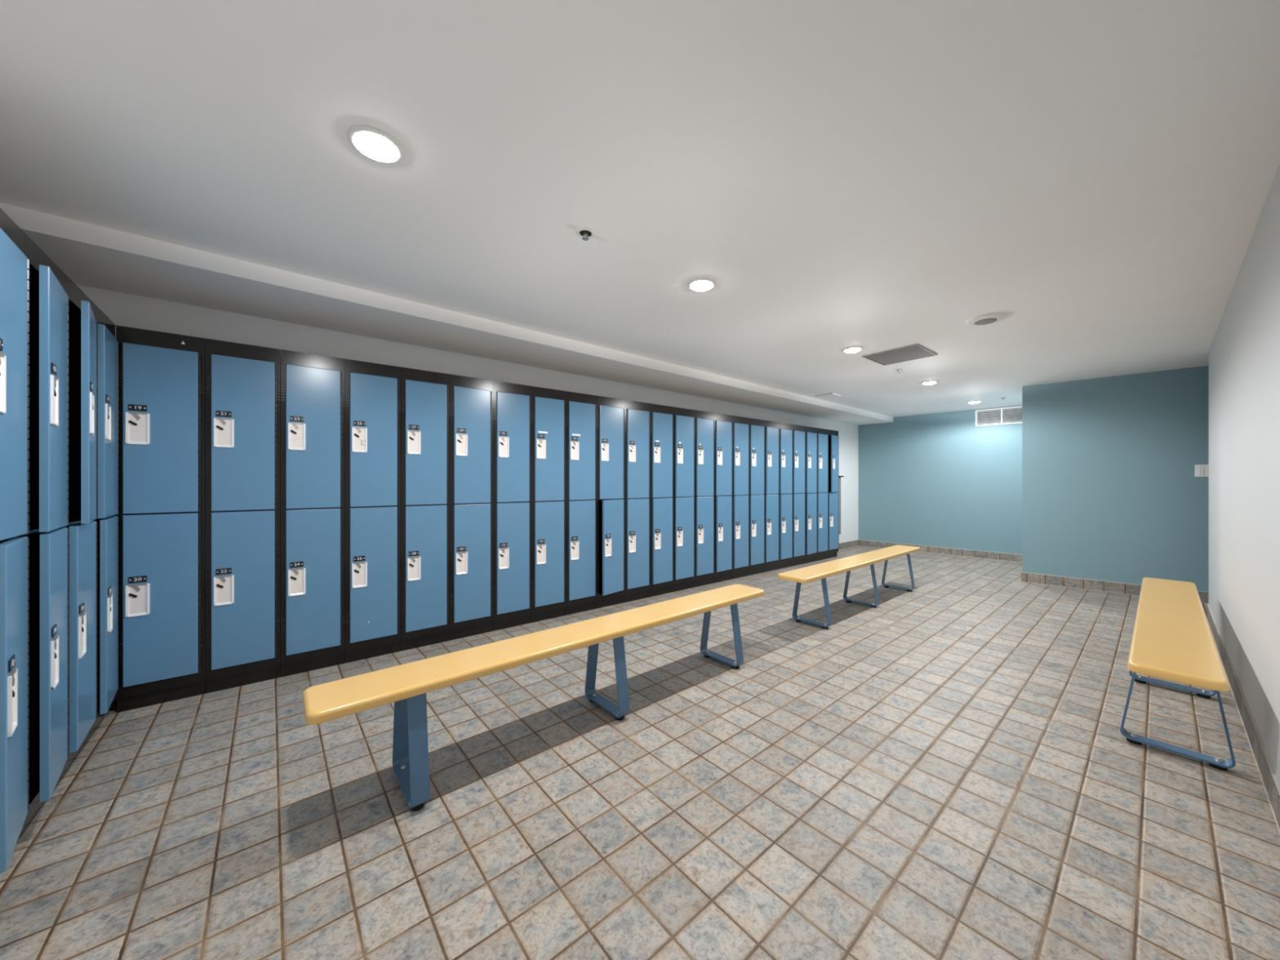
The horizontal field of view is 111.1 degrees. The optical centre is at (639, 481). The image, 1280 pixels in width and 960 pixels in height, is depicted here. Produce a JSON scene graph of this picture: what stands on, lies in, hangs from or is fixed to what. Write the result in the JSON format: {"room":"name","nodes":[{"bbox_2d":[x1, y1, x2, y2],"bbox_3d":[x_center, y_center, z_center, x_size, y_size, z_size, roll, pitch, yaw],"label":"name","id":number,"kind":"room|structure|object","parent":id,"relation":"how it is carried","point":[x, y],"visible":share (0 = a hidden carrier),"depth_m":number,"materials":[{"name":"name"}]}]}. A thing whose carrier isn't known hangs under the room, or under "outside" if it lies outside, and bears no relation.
{"room":"changing room","nodes":[
{"label":"changing room","id":0,"kind":"room"},
{"bbox_2d":[75,284,857,698],"bbox_3d":[0.519,0.030,5.161,9.550,2.240,0.261,0,0,-40],"label":"wall","id":1,"kind":"structure","parent":0,"point":[124,309],"depth_m":3.23,"materials":[{"name":"white paint"}]},
{"bbox_2d":[0,202,893,425],"bbox_3d":[0.634,-1.048,4.780,9.035,0.085,0.649,0,0,-40],"label":"soffit","id":2,"kind":"structure","parent":1,"relation":"attached to","point":[91,255],"depth_m":2.58,"materials":[{"name":"paint"}]},
{"bbox_2d":[838,475,844,534],"bbox_3d":[3.112,0.295,7.072,0.330,1.130,0.190,0,0,-40],"label":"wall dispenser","id":3,"kind":"object","parent":1,"relation":"attached to","point":[839,477],"visible":0.16,"depth_m":7.10,"materials":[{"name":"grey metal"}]},
{"bbox_2d":[838,539,858,550],"bbox_3d":[3.388,1.095,7.417,1.345,0.110,0.013,0,0,-40],"label":"baseboard","id":4,"kind":"structure","parent":1,"relation":"attached to","point":[842,545],"depth_m":7.59,"materials":[{"name":"tile"}]},
{"bbox_2d":[0,0,1279,417],"bbox_3d":[2.418,-1.140,2.988,9.650,0.100,6.050,0,0,-40],"label":"ceiling","id":5,"kind":"structure","parent":0,"point":[1097,176],"depth_m":1.49,"materials":[{"name":"paint"}]},
{"bbox_2d":[346,124,404,164],"bbox_3d":[-0.853,-1.079,1.420,0.158,0.023,0.158,0,0,-40],"label":"recessed light","id":6,"kind":"object","parent":5,"relation":"in","point":[374,144],"visible":1,"depth_m":1.40,"materials":[{"name":"white plastic"}]},
{"bbox_2d":[576,227,595,240],"bbox_3d":[-0.238,-1.076,1.923,0.080,0.028,0.080,0,0,-40],"label":"sprinkler","id":7,"kind":"object","parent":5,"relation":"attached to","point":[585,233],"visible":1,"depth_m":1.92,"materials":[{"name":"white metal"}]},
{"bbox_2d":[687,277,715,291],"bbox_3d":[0.340,-1.079,2.426,0.158,0.023,0.158,0,0,-40],"label":"recessed light","id":8,"kind":"object","parent":5,"relation":"in","point":[701,284],"visible":1,"depth_m":2.40,"materials":[{"name":"white plastic"}]},
{"bbox_2d":[814,392,840,398],"bbox_3d":[2.389,-1.085,5.574,0.236,0.009,0.236,0,0,-40],"label":"access panel","id":9,"kind":"object","parent":5,"relation":"attached to","point":[828,395],"visible":1,"depth_m":5.56,"materials":[{"name":"paint"}]},
{"bbox_2d":[842,346,863,353],"bbox_3d":[1.753,-1.079,3.618,0.158,0.023,0.158,0,0,-40],"label":"recessed light","id":10,"kind":"object","parent":5,"relation":"in","point":[855,348],"visible":1,"depth_m":3.58,"materials":[{"name":"white plastic"}]},
{"bbox_2d":[862,343,937,365],"bbox_3d":[2.235,-1.085,3.782,0.460,0.010,0.430,0,0,-39],"label":"ceiling vent","id":11,"kind":"object","parent":5,"relation":"in","point":[913,352],"visible":1,"depth_m":3.76,"materials":[{"name":"grey metal"}]},
{"bbox_2d":[920,380,937,384],"bbox_3d":[3.179,-1.079,4.821,0.158,0.023,0.158,0,0,-40],"label":"recessed light","id":12,"kind":"object","parent":5,"relation":"in","point":[931,382],"visible":1,"depth_m":4.79,"materials":[{"name":"white plastic"}]},
{"bbox_2d":[965,312,1006,326],"bbox_3d":[2.316,-1.078,2.942,0.216,0.024,0.216,0,0,-40],"label":"ceiling speaker","id":13,"kind":"object","parent":5,"relation":"attached to","point":[993,317],"visible":1,"depth_m":2.91,"materials":[{"name":"white plastic"}]},
{"bbox_2d":[973,318,996,324],"bbox_3d":[2.316,-1.070,2.942,0.120,0.008,0.120,0,0,-40],"label":"grille","id":14,"kind":"object","parent":13,"relation":"attached to","point":[982,321],"depth_m":2.93,"materials":[{"name":"grey metal"}]},
{"bbox_2d":[0,546,1279,959],"bbox_3d":[2.418,1.200,2.988,9.650,0.100,6.050,0,0,-40],"label":"floor","id":15,"kind":"structure","parent":0,"point":[944,769],"depth_m":1.58,"materials":[{"name":"tile"}]},
{"bbox_2d":[0,208,29,873],"bbox_3d":[-1.885,0.190,1.147,0.358,1.920,0.346,0,0,-40],"label":"locker","id":16,"kind":"object","parent":15,"relation":"on","point":[14,264],"visible":1,"depth_m":1.24,"materials":[{"name":"blue metal"}]},
{"bbox_2d":[0,351,6,413],"bbox_3d":[-1.708,-0.266,1.169,0.006,0.160,0.081,0,0,-43],"label":"handle","id":17,"kind":"object","parent":16,"relation":"on","point":[2,357],"depth_m":1.19,"materials":[{"name":"grey metal"}]},
{"bbox_2d":[7,667,17,737],"bbox_3d":[-1.694,0.594,1.185,0.081,0.160,0.006,0,0,42],"label":"handle","id":18,"kind":"object","parent":16,"relation":"on","point":[12,702],"depth_m":1.18,"materials":[{"name":"silver metal"}]},
{"bbox_2d":[16,232,68,843],"bbox_3d":[-2.113,0.190,1.409,0.347,1.920,0.346,0,0,-40],"label":"locker","id":19,"kind":"object","parent":15,"relation":"on","point":[48,333],"visible":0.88,"depth_m":1.50,"materials":[{"name":"blue metal"}]},
{"bbox_2d":[50,635,58,690],"bbox_3d":[-1.924,0.594,1.444,0.081,0.160,0.006,0,0,44],"label":"handle","id":20,"kind":"object","parent":19,"relation":"on","point":[54,638],"depth_m":1.43,"materials":[{"name":"grey metal"}]},
{"bbox_2d":[50,374,58,426],"bbox_3d":[-1.925,-0.266,1.443,0.081,0.160,0.006,0,0,44],"label":"handle","id":21,"kind":"object","parent":19,"relation":"on","point":[54,380],"depth_m":1.44,"materials":[{"name":"grey metal"}]},
{"bbox_2d":[54,273,97,788],"bbox_3d":[-2.334,0.190,1.679,0.357,1.920,0.346,0,0,-40],"label":"locker","id":22,"kind":"object","parent":15,"relation":"on","point":[82,324],"visible":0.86,"depth_m":1.74,"materials":[{"name":"blue metal"}]},
{"bbox_2d":[78,612,86,658],"bbox_3d":[-2.158,0.594,1.699,0.006,0.160,0.081,0,0,-43],"label":"handle","id":23,"kind":"object","parent":22,"relation":"on","point":[82,615],"depth_m":1.70,"materials":[{"name":"grey metal"}]},
{"bbox_2d":[89,391,93,434],"bbox_3d":[-2.143,-0.266,1.716,0.081,0.160,0.006,0,0,42],"label":"handle","id":24,"kind":"object","parent":22,"relation":"on","point":[91,395],"depth_m":1.69,"materials":[{"name":"grey metal"}]},
{"bbox_2d":[80,303,118,751],"bbox_3d":[-2.566,0.190,1.938,0.338,1.920,0.346,0,0,-40],"label":"locker","id":25,"kind":"object","parent":15,"relation":"on","point":[107,344],"visible":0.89,"depth_m":1.99,"materials":[{"name":"blue metal"}]},
{"bbox_2d":[105,403,111,440],"bbox_3d":[-2.382,-0.266,1.966,0.006,0.160,0.081,0,0,-43],"label":"handle","id":26,"kind":"object","parent":25,"relation":"on","point":[108,406],"depth_m":1.96,"materials":[{"name":"grey metal"}]},
{"bbox_2d":[107,594,112,634],"bbox_3d":[-2.378,0.594,1.970,0.006,0.160,0.081,0,0,-44],"label":"handle","id":27,"kind":"object","parent":25,"relation":"on","point":[109,596],"depth_m":1.96,"materials":[{"name":"grey metal"}]},
{"bbox_2d":[115,324,205,712],"bbox_3d":[-2.530,0.190,2.345,0.313,1.920,0.254,0,0,-39],"label":"locker","id":28,"kind":"object","parent":15,"relation":"on","point":[161,515],"visible":0.97,"depth_m":2.25,"materials":[{"name":"blue metal"}]},
{"bbox_2d":[125,582,150,617],"bbox_3d":[-2.516,0.594,2.198,0.081,0.160,0.006,0,0,-39],"label":"handle","id":29,"kind":"object","parent":28,"relation":"on","point":[137,594],"depth_m":2.20,"materials":[{"name":"grey metal"}]},
{"bbox_2d":[125,411,150,444],"bbox_3d":[-2.516,-0.266,2.198,0.081,0.160,0.006,0,0,-39],"label":"handle","id":30,"kind":"object","parent":28,"relation":"on","point":[137,423],"depth_m":2.20,"materials":[{"name":"grey metal"}]},
{"bbox_2d":[204,337,280,693],"bbox_3d":[-2.286,0.190,2.543,0.313,1.920,0.254,0,0,-39],"label":"locker","id":31,"kind":"object","parent":15,"relation":"on","point":[242,381],"visible":1,"depth_m":2.44,"materials":[{"name":"blue metal"}]},
{"bbox_2d":[213,574,234,606],"bbox_3d":[-2.272,0.594,2.396,0.081,0.160,0.006,0,0,-39],"label":"handle","id":32,"kind":"object","parent":31,"relation":"on","point":[224,584],"depth_m":2.40,"materials":[{"name":"grey metal"}]},
{"bbox_2d":[213,417,234,447],"bbox_3d":[-2.272,-0.266,2.396,0.081,0.160,0.006,0,0,-39],"label":"handle","id":33,"kind":"object","parent":31,"relation":"on","point":[224,427],"depth_m":2.40,"materials":[{"name":"grey metal"}]},
{"bbox_2d":[280,349,345,677],"bbox_3d":[-2.041,0.190,2.741,0.313,1.920,0.254,0,0,-39],"label":"locker","id":34,"kind":"object","parent":15,"relation":"on","point":[313,386],"visible":1,"depth_m":2.64,"materials":[{"name":"blue metal"}]},
{"bbox_2d":[288,567,305,596],"bbox_3d":[-2.027,0.594,2.593,0.081,0.160,0.006,0,0,-39],"label":"handle","id":35,"kind":"object","parent":34,"relation":"on","point":[296,575],"depth_m":2.59,"materials":[{"name":"grey metal"}]},
{"bbox_2d":[288,422,305,450],"bbox_3d":[-2.027,-0.266,2.593,0.081,0.160,0.006,0,0,-39],"label":"handle","id":36,"kind":"object","parent":34,"relation":"on","point":[296,430],"depth_m":2.59,"materials":[{"name":"grey metal"}]},
{"bbox_2d":[344,359,400,662],"bbox_3d":[-1.797,0.190,2.938,0.313,1.920,0.254,0,0,-39],"label":"locker","id":37,"kind":"object","parent":15,"relation":"on","point":[372,390],"visible":0.99,"depth_m":2.84,"materials":[{"name":"blue metal"}]},
{"bbox_2d":[351,561,367,588],"bbox_3d":[-1.783,0.594,2.791,0.081,0.160,0.006,0,0,-39],"label":"handle","id":38,"kind":"object","parent":37,"relation":"on","point":[359,569],"depth_m":2.79,"materials":[{"name":"grey metal"}]},
{"bbox_2d":[351,426,367,452],"bbox_3d":[-1.783,-0.266,2.791,0.081,0.160,0.006,0,0,-39],"label":"handle","id":39,"kind":"object","parent":37,"relation":"on","point":[359,434],"depth_m":2.79,"materials":[{"name":"grey metal"}]},
{"bbox_2d":[400,367,449,651],"bbox_3d":[-1.553,0.190,3.136,0.313,1.920,0.254,0,0,-39],"label":"locker","id":40,"kind":"object","parent":15,"relation":"on","point":[424,394],"visible":1,"depth_m":3.04,"materials":[{"name":"blue metal"}]},
{"bbox_2d":[407,556,420,581],"bbox_3d":[-1.539,0.594,2.989,0.081,0.160,0.006,0,0,-39],"label":"handle","id":41,"kind":"object","parent":40,"relation":"on","point":[413,562],"depth_m":2.99,"materials":[{"name":"grey metal"}]},
{"bbox_2d":[407,430,420,454],"bbox_3d":[-1.539,-0.266,2.989,0.081,0.160,0.006,0,0,-39],"label":"handle","id":42,"kind":"object","parent":40,"relation":"on","point":[413,436],"depth_m":2.99,"materials":[{"name":"grey metal"}]},
{"bbox_2d":[448,373,493,640],"bbox_3d":[-1.308,0.190,3.333,0.313,1.920,0.254,0,0,-39],"label":"locker","id":43,"kind":"object","parent":15,"relation":"on","point":[471,398],"visible":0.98,"depth_m":3.23,"materials":[{"name":"blue metal"}]},
{"bbox_2d":[455,551,467,574],"bbox_3d":[-1.294,0.594,3.186,0.081,0.160,0.006,0,0,-39],"label":"handle","id":44,"kind":"object","parent":43,"relation":"on","point":[461,557],"depth_m":3.19,"materials":[{"name":"grey metal"}]},
{"bbox_2d":[455,433,467,456],"bbox_3d":[-1.294,-0.266,3.186,0.081,0.160,0.006,0,0,-39],"label":"handle","id":45,"kind":"object","parent":43,"relation":"on","point":[461,439],"depth_m":3.19,"materials":[{"name":"grey metal"}]},
{"bbox_2d":[492,380,531,631],"bbox_3d":[-1.064,0.190,3.531,0.313,1.920,0.254,0,0,-39],"label":"locker","id":46,"kind":"object","parent":15,"relation":"on","point":[512,402],"visible":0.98,"depth_m":3.43,"materials":[{"name":"blue metal"}]},
{"bbox_2d":[498,547,509,569],"bbox_3d":[-1.050,0.594,3.384,0.081,0.160,0.006,0,0,-39],"label":"handle","id":47,"kind":"object","parent":46,"relation":"on","point":[504,553],"depth_m":3.39,"materials":[{"name":"grey metal"}]},
{"bbox_2d":[498,435,509,457],"bbox_3d":[-1.050,-0.266,3.384,0.081,0.160,0.006,0,0,-39],"label":"handle","id":48,"kind":"object","parent":46,"relation":"on","point":[504,441],"depth_m":3.39,"materials":[{"name":"grey metal"}]},
{"bbox_2d":[302,583,764,811],"bbox_3d":[-0.170,0.934,2.218,2.430,0.432,0.305,0,0,-40],"label":"bench","id":49,"kind":"object","parent":15,"relation":"on","point":[407,685],"visible":1,"depth_m":1.76,"materials":[{"name":"yellow laminate"}]},
{"bbox_2d":[530,386,565,622],"bbox_3d":[-0.820,0.190,3.728,0.313,1.920,0.254,0,0,-39],"label":"locker","id":50,"kind":"object","parent":15,"relation":"on","point":[548,405],"visible":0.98,"depth_m":3.63,"materials":[{"name":"blue metal"}]},
{"bbox_2d":[536,543,546,564],"bbox_3d":[-0.806,0.594,3.581,0.081,0.160,0.006,0,0,-39],"label":"handle","id":51,"kind":"object","parent":50,"relation":"on","point":[540,548],"depth_m":3.58,"materials":[{"name":"grey metal"}]},
{"bbox_2d":[536,439,546,458],"bbox_3d":[-0.806,-0.266,3.581,0.081,0.160,0.006,0,0,-39],"label":"handle","id":52,"kind":"object","parent":50,"relation":"on","point":[540,443],"depth_m":3.58,"materials":[{"name":"grey metal"}]},
{"bbox_2d":[564,391,596,615],"bbox_3d":[-0.576,0.190,3.926,0.313,1.920,0.254,0,0,-39],"label":"locker","id":53,"kind":"object","parent":15,"relation":"on","point":[580,408],"visible":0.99,"depth_m":3.83,"materials":[{"name":"blue metal"}]},
{"bbox_2d":[570,540,578,559],"bbox_3d":[-0.562,0.594,3.779,0.081,0.160,0.006,0,0,-39],"label":"handle","id":54,"kind":"object","parent":53,"relation":"on","point":[574,544],"depth_m":3.78,"materials":[{"name":"grey metal"}]},
{"bbox_2d":[570,440,578,459],"bbox_3d":[-0.562,-0.266,3.779,0.081,0.160,0.006,0,0,-39],"label":"handle","id":55,"kind":"object","parent":53,"relation":"on","point":[574,444],"depth_m":3.78,"materials":[{"name":"grey metal"}]},
{"bbox_2d":[595,395,625,608],"bbox_3d":[-0.316,0.190,4.105,0.313,1.920,0.302,0,0,-39],"label":"locker","id":56,"kind":"object","parent":15,"relation":"on","point":[611,411],"visible":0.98,"depth_m":4.02,"materials":[{"name":"blue metal"}]},
{"bbox_2d":[600,443,608,461],"bbox_3d":[-0.317,-0.266,3.976,0.081,0.160,0.006,0,0,-39],"label":"handle","id":57,"kind":"object","parent":56,"relation":"on","point":[604,446],"depth_m":3.98,"materials":[{"name":"grey metal"}]},
{"bbox_2d":[604,537,611,556],"bbox_3d":[-0.286,0.594,3.949,0.006,0.160,0.081,0,0,40],"label":"handle","id":58,"kind":"object","parent":56,"relation":"on","point":[607,548],"depth_m":3.96,"materials":[{"name":"silver metal"}]},
{"bbox_2d":[623,400,650,602],"bbox_3d":[-0.087,0.190,4.321,0.313,1.920,0.254,0,0,-39],"label":"locker","id":59,"kind":"object","parent":15,"relation":"on","point":[637,414],"visible":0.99,"depth_m":4.23,"materials":[{"name":"blue metal"}]},
{"bbox_2d":[628,535,635,552],"bbox_3d":[-0.073,0.594,4.174,0.081,0.160,0.006,0,0,-39],"label":"handle","id":60,"kind":"object","parent":59,"relation":"on","point":[632,539],"depth_m":4.18,"materials":[{"name":"grey metal"}]},
{"bbox_2d":[628,444,635,462],"bbox_3d":[-0.073,-0.266,4.174,0.081,0.160,0.006,0,0,-39],"label":"handle","id":61,"kind":"object","parent":59,"relation":"on","point":[632,448],"depth_m":4.18,"materials":[{"name":"grey metal"}]},
{"bbox_2d":[648,403,673,597],"bbox_3d":[0.160,0.190,4.515,0.313,1.920,0.262,0,0,-39],"label":"locker","id":62,"kind":"object","parent":15,"relation":"on","point":[661,416],"visible":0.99,"depth_m":4.41,"materials":[{"name":"blue metal"}]},
{"bbox_2d":[653,446,660,462],"bbox_3d":[0.171,-0.266,4.372,0.081,0.160,0.006,0,0,-39],"label":"handle","id":63,"kind":"object","parent":62,"relation":"on","point":[656,449],"depth_m":4.37,"materials":[{"name":"grey metal"}]},
{"bbox_2d":[654,533,661,549],"bbox_3d":[0.176,0.594,4.366,0.081,0.160,0.006,0,0,-41],"label":"handle","id":64,"kind":"object","parent":62,"relation":"on","point":[657,535],"depth_m":4.37,"materials":[{"name":"grey metal"}]},
{"bbox_2d":[671,406,694,592],"bbox_3d":[0.403,0.190,4.715,0.313,1.920,0.258,0,0,-39],"label":"locker","id":65,"kind":"object","parent":15,"relation":"on","point":[683,419],"visible":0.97,"depth_m":4.61,"materials":[{"name":"blue metal"}]},
{"bbox_2d":[676,530,683,546],"bbox_3d":[0.415,0.594,4.569,0.081,0.160,0.006,0,0,-39],"label":"handle","id":66,"kind":"object","parent":65,"relation":"on","point":[679,533],"depth_m":4.57,"materials":[{"name":"grey metal"}]},
{"bbox_2d":[677,448,683,463],"bbox_3d":[0.418,-0.266,4.566,0.081,0.160,0.006,0,0,-40],"label":"handle","id":67,"kind":"object","parent":65,"relation":"on","point":[680,451],"depth_m":4.57,"materials":[{"name":"grey metal"}]},
{"bbox_2d":[693,409,714,587],"bbox_3d":[0.646,0.190,4.914,0.313,1.920,0.254,0,0,-39],"label":"locker","id":68,"kind":"object","parent":15,"relation":"on","point":[704,420],"visible":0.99,"depth_m":4.81,"materials":[{"name":"blue metal"}]},
{"bbox_2d":[697,528,703,543],"bbox_3d":[0.660,0.594,4.767,0.081,0.160,0.006,0,0,-39],"label":"handle","id":69,"kind":"object","parent":68,"relation":"on","point":[700,531],"depth_m":4.77,"materials":[{"name":"grey metal"}]},
{"bbox_2d":[712,413,732,583],"bbox_3d":[0.893,0.190,5.107,0.313,1.920,0.264,0,0,-39],"label":"locker","id":70,"kind":"object","parent":15,"relation":"on","point":[722,423],"visible":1,"depth_m":5.00,"materials":[{"name":"blue metal"}]},
{"bbox_2d":[730,415,749,579],"bbox_3d":[1.136,0.190,5.307,0.313,1.920,0.259,0,0,-39],"label":"locker","id":71,"kind":"object","parent":15,"relation":"on","point":[740,425],"visible":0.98,"depth_m":5.20,"materials":[{"name":"blue metal"}]},
{"bbox_2d":[747,417,764,575],"bbox_3d":[1.379,0.190,5.507,0.313,1.920,0.254,0,0,-39],"label":"locker","id":72,"kind":"object","parent":15,"relation":"on","point":[757,427],"visible":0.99,"depth_m":5.40,"materials":[{"name":"blue metal"}]},
{"bbox_2d":[763,420,779,572],"bbox_3d":[1.625,0.190,5.702,0.313,1.920,0.260,0,0,-39],"label":"locker","id":73,"kind":"object","parent":15,"relation":"on","point":[771,428],"visible":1,"depth_m":5.60,"materials":[{"name":"blue metal"}]},
{"bbox_2d":[777,422,792,568],"bbox_3d":[1.869,0.190,5.899,0.313,1.920,0.260,0,0,-39],"label":"locker","id":74,"kind":"object","parent":15,"relation":"on","point":[785,436],"visible":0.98,"depth_m":5.80,"materials":[{"name":"blue metal"}]},
{"bbox_2d":[791,424,805,566],"bbox_3d":[2.111,0.190,6.099,0.313,1.920,0.254,0,0,-39],"label":"locker","id":75,"kind":"object","parent":15,"relation":"on","point":[798,431],"visible":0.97,"depth_m":6.00,"materials":[{"name":"blue metal"}]},
{"bbox_2d":[804,426,817,563],"bbox_3d":[2.360,0.190,6.292,0.313,1.920,0.266,0,0,-39],"label":"locker","id":76,"kind":"object","parent":15,"relation":"on","point":[811,443],"visible":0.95,"depth_m":6.20,"materials":[{"name":"blue metal"}]},
{"bbox_2d":[815,427,828,560],"bbox_3d":[2.600,0.190,6.494,0.313,1.920,0.254,0,0,-39],"label":"locker","id":77,"kind":"object","parent":15,"relation":"on","point":[822,433],"visible":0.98,"depth_m":6.40,"materials":[{"name":"blue metal"}]},
{"bbox_2d":[826,429,839,558],"bbox_3d":[2.856,0.190,6.677,0.313,1.920,0.293,0,0,-39],"label":"locker","id":78,"kind":"object","parent":15,"relation":"on","point":[833,438],"visible":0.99,"depth_m":6.59,"materials":[{"name":"blue metal"}]},
{"bbox_2d":[777,545,919,629],"bbox_3d":[2.065,0.934,4.104,2.430,0.432,0.305,0,0,-40],"label":"bench","id":79,"kind":"object","parent":15,"relation":"on","point":[821,571],"visible":1,"depth_m":3.83,"materials":[{"name":"yellow wood"}]},
{"bbox_2d":[1120,577,1235,770],"bbox_3d":[2.940,0.934,2.431,2.430,0.432,0.305,0,0,-40],"label":"bench","id":80,"kind":"object","parent":15,"relation":"on","point":[1173,640],"visible":1,"depth_m":1.94,"materials":[{"name":"yellow wood"}]},
{"bbox_2d":[697,449,703,464],"bbox_3d":[0.660,-0.266,4.767,0.081,0.160,0.006,0,0,-39],"label":"handle","id":81,"kind":"object","parent":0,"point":[700,452],"depth_m":4.77,"materials":[{"name":"grey metal"}]},
{"bbox_2d":[717,450,722,465],"bbox_3d":[0.904,-0.266,4.964,0.081,0.160,0.006,0,0,-39],"label":"handle","id":82,"kind":"object","parent":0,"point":[719,452],"depth_m":4.96,"materials":[{"name":"grey metal"}]},
{"bbox_2d":[718,526,723,541],"bbox_3d":[0.911,0.594,4.957,0.081,0.160,0.006,0,0,-41],"label":"handle","id":83,"kind":"object","parent":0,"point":[720,528],"depth_m":4.96,"materials":[{"name":"grey metal"}]},
{"bbox_2d":[735,524,740,538],"bbox_3d":[1.151,0.594,5.159,0.081,0.160,0.006,0,0,-40],"label":"handle","id":84,"kind":"object","parent":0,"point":[737,526],"depth_m":5.16,"materials":[{"name":"grey metal"}]},
{"bbox_2d":[735,452,740,465],"bbox_3d":[1.148,-0.266,5.162,0.081,0.160,0.006,0,0,-39],"label":"handle","id":85,"kind":"object","parent":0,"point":[737,454],"depth_m":5.17,"materials":[{"name":"grey metal"}]},
{"bbox_2d":[751,523,755,537],"bbox_3d":[1.393,0.594,5.359,0.081,0.160,0.006,0,0,-39],"label":"handle","id":86,"kind":"object","parent":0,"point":[753,525],"depth_m":5.36,"materials":[{"name":"grey metal"}]},
{"bbox_2d":[751,453,755,466],"bbox_3d":[1.393,-0.266,5.359,0.081,0.160,0.006,0,0,-39],"label":"handle","id":87,"kind":"object","parent":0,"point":[753,455],"depth_m":5.36,"materials":[{"name":"grey metal"}]},
{"bbox_2d":[767,521,771,534],"bbox_3d":[1.637,0.594,5.557,0.081,0.160,0.006,0,0,-39],"label":"handle","id":88,"kind":"object","parent":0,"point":[769,523],"depth_m":5.56,"materials":[{"name":"grey metal"}]},
{"bbox_2d":[767,453,771,466],"bbox_3d":[1.641,-0.266,5.553,0.081,0.160,0.006,0,0,-40],"label":"handle","id":89,"kind":"object","parent":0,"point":[769,455],"depth_m":5.55,"materials":[{"name":"grey metal"}]},
{"bbox_2d":[781,454,785,466],"bbox_3d":[1.881,-0.266,5.755,0.081,0.160,0.006,0,0,-39],"label":"handle","id":90,"kind":"object","parent":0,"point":[783,456],"depth_m":5.76,"materials":[{"name":"grey metal"}]},
{"bbox_2d":[782,520,786,533],"bbox_3d":[1.885,0.594,5.750,0.081,0.160,0.006,0,0,-40],"label":"handle","id":91,"kind":"object","parent":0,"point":[784,522],"depth_m":5.76,"materials":[{"name":"grey metal"}]},
{"bbox_2d":[795,519,798,531],"bbox_3d":[2.125,0.594,5.952,0.081,0.160,0.006,0,0,-39],"label":"handle","id":92,"kind":"object","parent":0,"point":[796,520],"depth_m":5.95,"materials":[{"name":"grey metal"}]},
{"bbox_2d":[795,455,798,467],"bbox_3d":[2.125,-0.266,5.952,0.081,0.160,0.006,0,0,-39],"label":"handle","id":93,"kind":"object","parent":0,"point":[796,456],"depth_m":5.95,"materials":[{"name":"grey metal"}]},
{"bbox_2d":[808,518,811,529],"bbox_3d":[2.377,0.594,6.142,0.081,0.160,0.006,0,0,-42],"label":"handle","id":94,"kind":"object","parent":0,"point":[809,519],"depth_m":6.14,"materials":[{"name":"grey metal"}]},
{"bbox_2d":[808,456,811,468],"bbox_3d":[2.375,-0.266,6.144,0.081,0.160,0.006,0,0,-41],"label":"handle","id":95,"kind":"object","parent":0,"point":[809,457],"depth_m":6.15,"materials":[{"name":"grey metal"}]},
{"bbox_2d":[818,516,822,528],"bbox_3d":[2.614,0.594,6.347,0.081,0.160,0.006,0,0,-39],"label":"handle","id":96,"kind":"object","parent":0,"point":[820,517],"depth_m":6.34,"materials":[{"name":"grey metal"}]},
{"bbox_2d":[818,457,822,468],"bbox_3d":[2.614,-0.266,6.347,0.081,0.160,0.006,0,0,-39],"label":"handle","id":97,"kind":"object","parent":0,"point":[820,458],"depth_m":6.34,"materials":[{"name":"grey metal"}]},
{"bbox_2d":[857,404,1022,554],"bbox_3d":[4.912,0.030,7.011,0.449,2.240,2.584,0,0,-40],"label":"wall","id":98,"kind":"structure","parent":0,"point":[941,479],"depth_m":6.94,"materials":[{"name":"teal paint"}]},
{"bbox_2d":[858,539,1022,562],"bbox_3d":[4.753,1.095,6.957,0.014,0.110,2.449,0,0,-44],"label":"baseboard","id":99,"kind":"structure","parent":98,"relation":"attached to","point":[924,548],"depth_m":6.81,"materials":[{"name":"tile"}]},
{"bbox_2d":[975,405,1022,426],"bbox_3d":[5.279,-0.951,6.403,0.015,0.246,0.620,0,0,-44],"label":"air vent","id":100,"kind":"object","parent":98,"relation":"in","point":[1012,415],"visible":0.77,"depth_m":6.42,"materials":[{"name":"white metal"}]},
{"bbox_2d":[1022,365,1208,591],"bbox_3d":[6.150,0.030,4.417,1.902,2.240,3.220,0,0,-40],"label":"wall","id":101,"kind":"structure","parent":0,"point":[1112,491],"depth_m":4.53,"materials":[{"name":"teal paint"}]},
{"bbox_2d":[1022,572,1208,604],"bbox_3d":[5.563,1.095,3.927,3.233,0.110,0.012,0,0,43],"label":"baseboard","id":102,"kind":"structure","parent":101,"relation":"attached to","point":[1064,581],"depth_m":4.67,"materials":[{"name":"tile"}]},
{"bbox_2d":[1195,464,1208,476],"bbox_3d":[5.334,-0.101,4.140,0.122,0.115,0.013,0,0,43],"label":"light switch","id":103,"kind":"object","parent":101,"relation":"attached to","point":[1201,470],"visible":0.6,"depth_m":4.15,"materials":[{"name":"white plastic"}]},
{"bbox_2d":[1208,163,1279,784],"bbox_3d":[2.713,0.030,0.677,7.120,2.240,1.936,0,0,-40],"label":"wall","id":104,"kind":"structure","parent":0,"point":[1244,353],"depth_m":1.98,"materials":[{"name":"grey paint"}]},
{"bbox_2d":[1206,604,1279,832],"bbox_3d":[2.131,1.095,1.460,7.000,0.110,0.012,0,0,-40],"label":"baseboard","id":105,"kind":"structure","parent":104,"relation":"attached to","point":[1268,778],"depth_m":1.90,"materials":[{"name":"stone"}]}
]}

